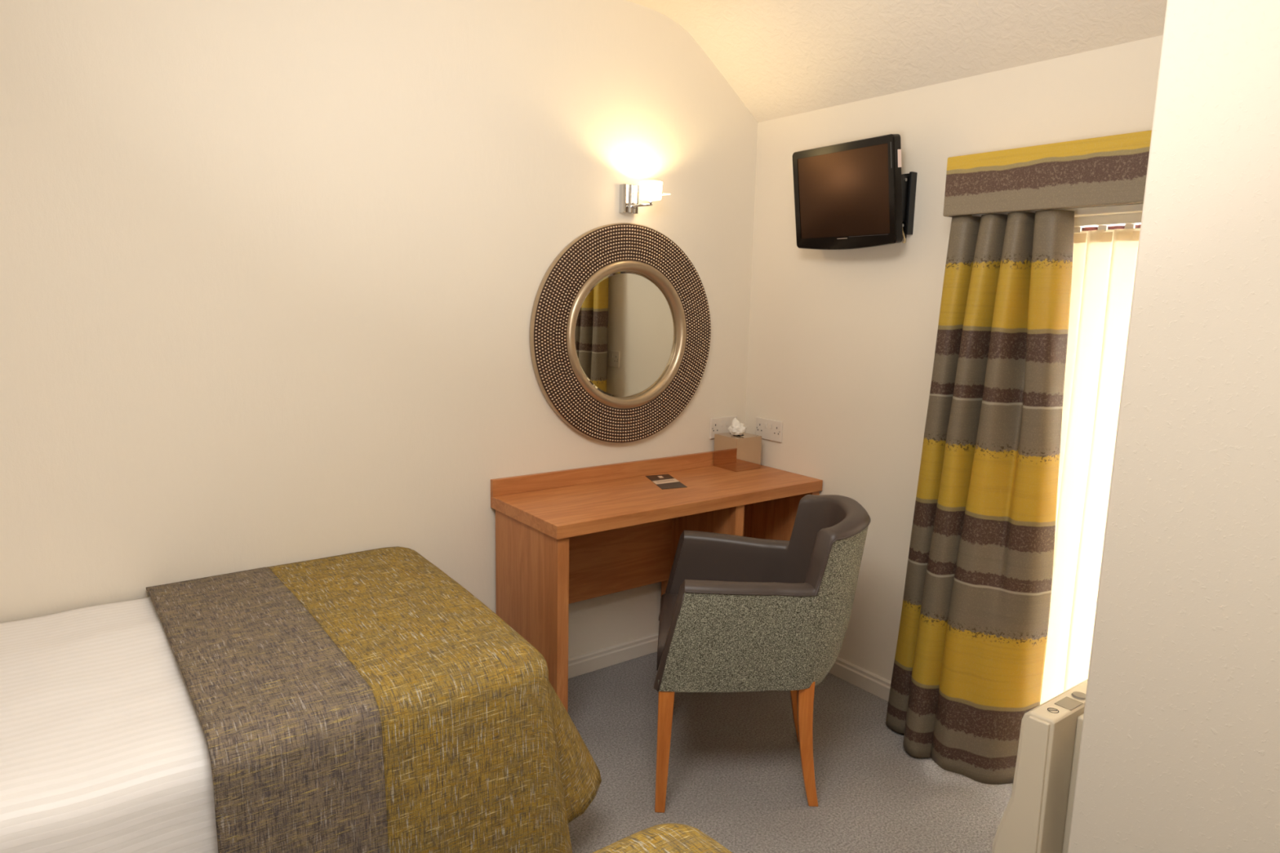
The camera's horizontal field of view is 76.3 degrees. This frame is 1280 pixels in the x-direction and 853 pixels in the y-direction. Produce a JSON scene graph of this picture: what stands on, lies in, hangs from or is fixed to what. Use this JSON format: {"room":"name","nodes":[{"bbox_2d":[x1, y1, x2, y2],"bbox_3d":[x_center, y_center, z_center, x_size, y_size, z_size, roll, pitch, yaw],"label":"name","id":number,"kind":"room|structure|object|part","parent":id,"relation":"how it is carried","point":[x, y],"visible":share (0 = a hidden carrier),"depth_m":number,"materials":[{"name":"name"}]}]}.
{"room":"hotel room","nodes":[
{"label":"hotel room","id":0,"kind":"room"},
{"bbox_2d":[0,0,757,658],"bbox_3d":[-1.012,-0.279,2.396,4.170,2.620,0.120,-6,11,-36],"label":"wall","id":1,"kind":"structure","parent":0,"point":[272,273],"depth_m":2.35,"materials":[{"name":"beige paint"}]},
{"bbox_2d":[568,632,658,679],"bbox_3d":[-1.072,0.994,2.492,3.750,0.074,0.016,-6,11,-36],"label":"baseboard","id":2,"kind":"structure","parent":1,"relation":"attached to","point":[595,660],"depth_m":3.19,"materials":[{"name":"beige paint"}]},
{"bbox_2d":[529,222,711,443],"bbox_3d":[-0.044,-0.336,3.011,0.808,0.808,0.043,-6,11,-36],"label":"wall mirror","id":3,"kind":"object","parent":1,"relation":"attached to","point":[620,326],"visible":1,"depth_m":2.99,"materials":[{"name":"beige metal"}]},
{"bbox_3d":[-0.049,-0.338,3.018,0.472,0.472,0.002,-6,11,-36],"label":"glass","id":4,"kind":"part","parent":3,"relation":"part of","materials":[{"name":"white mirror"}]},
{"bbox_2d":[618,180,670,214],"bbox_3d":[0.016,-0.818,2.913,0.124,0.107,0.140,-6,11,-36],"label":"wall lamp","id":5,"kind":"object","parent":1,"relation":"attached to","point":[650,190],"visible":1,"depth_m":2.91,"materials":[{"name":"silver metal"}]},
{"bbox_3d":[0.003,-0.797,2.913,0.083,0.026,0.024,4,10,17],"label":"arm","id":6,"kind":"part","parent":5,"relation":"part of","materials":[{"name":"silver metal"}]},
{"bbox_3d":[0.038,-0.839,2.900,0.082,0.060,0.082,-6,11,-36],"label":"lamp shade","id":7,"kind":"part","parent":5,"relation":"part of","materials":[{"name":"beige"}]},
{"bbox_3d":[0.038,-0.828,2.902,0.100,0.003,0.100,-6,11,-36],"label":"glass plate","id":8,"kind":"part","parent":5,"relation":"part of","materials":[{"name":"white glass"}]},
{"bbox_2d":[709,415,737,439],"bbox_3d":[0.348,0.004,3.390,0.146,0.086,0.012,-6,11,-36],"label":"double socket","id":9,"kind":"object","parent":1,"relation":"attached to","point":[720,424],"visible":0.7,"depth_m":3.37,"materials":[{"name":"beige plastic"}]},
{"bbox_2d":[568,652,1013,852],"bbox_3d":[-0.225,1.256,1.530,4.170,0.100,2.860,-6,11,-36],"label":"floor","id":10,"kind":"structure","parent":0,"point":[735,772],"depth_m":2.47,"materials":[{"name":"grey carpet"}]},
{"bbox_2d":[490,451,822,712],"bbox_3d":[0.089,0.564,3.019,1.188,0.807,0.443,-6,11,-36],"label":"desk","id":11,"kind":"object","parent":10,"relation":"on","point":[563,538],"visible":0.42,"depth_m":2.89,"materials":[{"name":"brown wood"}]},
{"bbox_3d":[-0.363,0.656,2.692,0.041,0.708,0.415,-6,11,-36],"label":"panel","id":12,"kind":"part","parent":11,"relation":"part of","materials":[{"name":"brown wood"}]},
{"bbox_3d":[-0.160,0.445,3.011,0.695,0.383,0.020,-6,11,-36],"label":"modesty panel","id":13,"kind":"part","parent":11,"relation":"part of","materials":[{"name":"brown wood"}]},
{"bbox_2d":[645,474,687,489],"bbox_3d":[0.095,0.206,3.056,0.101,0.002,0.235,-1,10,-16],"label":"leaflet","id":14,"kind":"object","parent":11,"relation":"on","point":[662,481],"visible":1,"depth_m":3.04,"materials":[{"name":"brown paper"}]},
{"bbox_3d":[0.227,0.599,3.128,0.041,0.708,0.415,-6,11,-36],"label":"divider panel","id":15,"kind":"part","parent":11,"relation":"part of","materials":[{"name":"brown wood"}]},
{"bbox_2d":[713,432,761,471],"bbox_3d":[0.399,0.100,3.334,0.136,0.135,0.136,-6,11,-36],"label":"tissue box cover","id":16,"kind":"object","parent":11,"relation":"on","point":[735,453],"visible":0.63,"depth_m":3.29,"materials":[{"name":"brown metal"}]},
{"bbox_2d":[727,417,746,435],"bbox_3d":[0.396,-0.001,3.307,0.082,0.072,0.078,-6,11,-36],"label":"tissue","id":17,"kind":"object","parent":16,"relation":"on","point":[737,428],"visible":1,"depth_m":3.29,"materials":[{"name":"white paper"}]},
{"bbox_3d":[0.293,0.512,3.365,0.358,0.608,0.020,-6,11,-36],"label":"panel","id":18,"kind":"part","parent":11,"relation":"part of","materials":[{"name":"brown wood"}]},
{"bbox_3d":[0.547,0.569,3.364,0.041,0.708,0.415,-6,11,-36],"label":"panel","id":19,"kind":"part","parent":11,"relation":"part of","materials":[{"name":"brown wood"}]},
{"bbox_2d":[653,494,871,813],"bbox_3d":[0.353,0.639,2.468,0.604,0.846,0.545,2,9,3],"label":"tub chair","id":20,"kind":"object","parent":10,"relation":"on","point":[738,614],"visible":1,"depth_m":2.23,"materials":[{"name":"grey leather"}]},
{"bbox_3d":[0.070,0.897,2.276,0.046,0.385,0.040,2,9,3],"label":"leg","id":21,"kind":"part","parent":20,"relation":"part of","materials":[{"name":"brown wood"}]},
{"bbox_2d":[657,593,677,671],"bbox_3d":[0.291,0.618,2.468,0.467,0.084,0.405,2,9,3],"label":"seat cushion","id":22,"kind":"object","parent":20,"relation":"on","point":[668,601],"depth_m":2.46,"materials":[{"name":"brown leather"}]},
{"bbox_3d":[0.513,0.846,2.655,0.076,0.385,0.040,2,9,3],"label":"leg","id":23,"kind":"part","parent":20,"relation":"part of","materials":[{"name":"brown wood"}]},
{"bbox_3d":[0.478,0.899,2.320,0.076,0.385,0.040,2,9,3],"label":"leg","id":24,"kind":"part","parent":20,"relation":"part of","materials":[{"name":"brown wood"}]},
{"bbox_3d":[-1.310,0.628,1.662,1.870,1.050,0.920,-6,11,-36],"label":"bed","id":25,"kind":"object","parent":10,"relation":"on","visible":0},
{"bbox_2d":[0,596,217,852],"bbox_3d":[-1.268,0.690,1.657,1.761,0.334,0.972,-6,11,-36],"label":"duvet","id":26,"kind":"object","parent":25,"relation":"on","point":[104,748],"visible":0.36,"depth_m":1.48,"materials":[{"name":"white fabric"}]},
{"bbox_2d":[146,546,601,852],"bbox_3d":[-0.670,0.747,2.106,0.909,0.602,1.014,-6,11,-36],"label":"throw","id":27,"kind":"object","parent":26,"relation":"on","point":[367,701],"visible":1,"depth_m":1.74,"materials":[{"name":"yellow fabric"}]},
{"bbox_3d":[-0.451,0.860,0.340,1.870,1.050,0.920,-6,11,-36],"label":"bed","id":28,"kind":"object","parent":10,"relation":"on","visible":0},
{"bbox_3d":[-0.455,0.912,0.394,1.762,0.334,0.972,-6,11,-36],"label":"duvet","id":29,"kind":"object","parent":28,"relation":"on","visible":0},
{"bbox_2d":[592,823,732,852],"bbox_3d":[0.131,0.966,0.859,0.909,0.602,1.014,-6,11,-36],"label":"throw","id":30,"kind":"object","parent":29,"relation":"on","point":[664,837],"visible":1,"depth_m":1.21,"materials":[{"name":"yellow fabric"}]},
{"bbox_2d":[626,0,1167,122],"bbox_3d":[-0.124,-1.134,1.181,4.050,0.467,2.620,-6,11,-36],"label":"ceiling","id":31,"kind":"structure","parent":0,"point":[781,58],"depth_m":2.62,"materials":[{"name":"beige paint"}]},
{"bbox_2d":[744,35,1163,681],"bbox_3d":[1.336,-0.004,2.485,0.260,2.153,2.620,-6,11,-36],"label":"wall","id":32,"kind":"structure","parent":0,"point":[842,347],"depth_m":2.91,"materials":[{"name":"beige paint"}]},
{"bbox_2d":[755,417,782,442],"bbox_3d":[0.529,0.013,3.351,0.012,0.086,0.146,-6,11,-36],"label":"double socket","id":33,"kind":"object","parent":32,"relation":"attached to","point":[769,429],"visible":0.93,"depth_m":3.34,"materials":[{"name":"beige plastic"}]},
{"bbox_2d":[792,133,917,249],"bbox_3d":[0.732,-0.796,2.837,0.170,0.355,0.464,-6,11,-36],"label":"television","id":34,"kind":"object","parent":32,"relation":"attached to","point":[855,194],"visible":1,"depth_m":2.77,"materials":[{"name":"black plastic"}]},
{"bbox_2d":[828,657,891,701],"bbox_3d":[0.785,0.934,3.121,0.016,0.074,1.189,-6,11,-36],"label":"baseboard","id":35,"kind":"structure","parent":32,"relation":"attached to","point":[876,685],"depth_m":3.05,"materials":[{"name":"beige paint"}]},
{"bbox_2d":[885,209,1074,784],"bbox_3d":[1.009,0.215,2.498,0.249,1.690,0.473,-6,11,-36],"label":"curtain","id":36,"kind":"object","parent":32,"relation":"hanging from","point":[969,662],"visible":0.99,"depth_m":2.44,"materials":[{"name":"multicoloured fabric"}]},
{"bbox_2d":[942,129,1151,217],"bbox_3d":[1.210,-0.683,2.228,0.139,0.174,0.755,-6,11,-36],"label":"pelmet","id":37,"kind":"object","parent":32,"relation":"attached to","point":[1109,170],"visible":0.58,"depth_m":2.23,"materials":[{"name":"multicoloured fabric"}]},
{"bbox_2d":[1040,203,1142,705],"bbox_3d":[1.372,0.193,2.340,0.095,1.612,0.534,-6,11,-36],"label":"vertical blind","id":38,"kind":"object","parent":32,"relation":"attached to","point":[1104,260],"visible":0.26,"depth_m":2.41,"materials":[{"name":"white fabric"}]},
{"bbox_3d":[1.355,-0.593,2.214,0.040,0.022,0.491,-6,11,-36],"label":"head trim","id":39,"kind":"part","parent":38,"relation":"part of","materials":[{"name":"white plastic"}]},
{"bbox_2d":[1081,224,1140,231],"bbox_3d":[1.398,0.220,2.392,0.215,1.682,0.495,-6,11,-36],"label":"window","id":40,"kind":"structure","parent":32,"relation":"in","point":[1137,226],"depth_m":2.40,"materials":[{"name":"brown"}]},
{"bbox_2d":[1067,0,1279,852],"bbox_3d":[1.508,0.005,1.526,0.600,2.448,0.898,-6,11,-36],"label":"wall partition","id":41,"kind":"structure","parent":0,"point":[1180,749],"depth_m":1.59,"materials":[{"name":"beige paint"}]},
{"bbox_2d":[991,679,1087,852],"bbox_3d":[1.081,0.868,2.034,0.418,0.444,0.170,-6,11,-36],"label":"heater","id":42,"kind":"object","parent":41,"relation":"attached to","point":[1037,817],"visible":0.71,"depth_m":1.92,"materials":[{"name":"beige metal"}]},
{"bbox_3d":[1.022,0.660,1.942,0.060,0.001,0.039,-6,11,-36],"label":"control panel","id":43,"kind":"part","parent":42,"relation":"part of","materials":[{"name":"beige plastic"}]}
]}

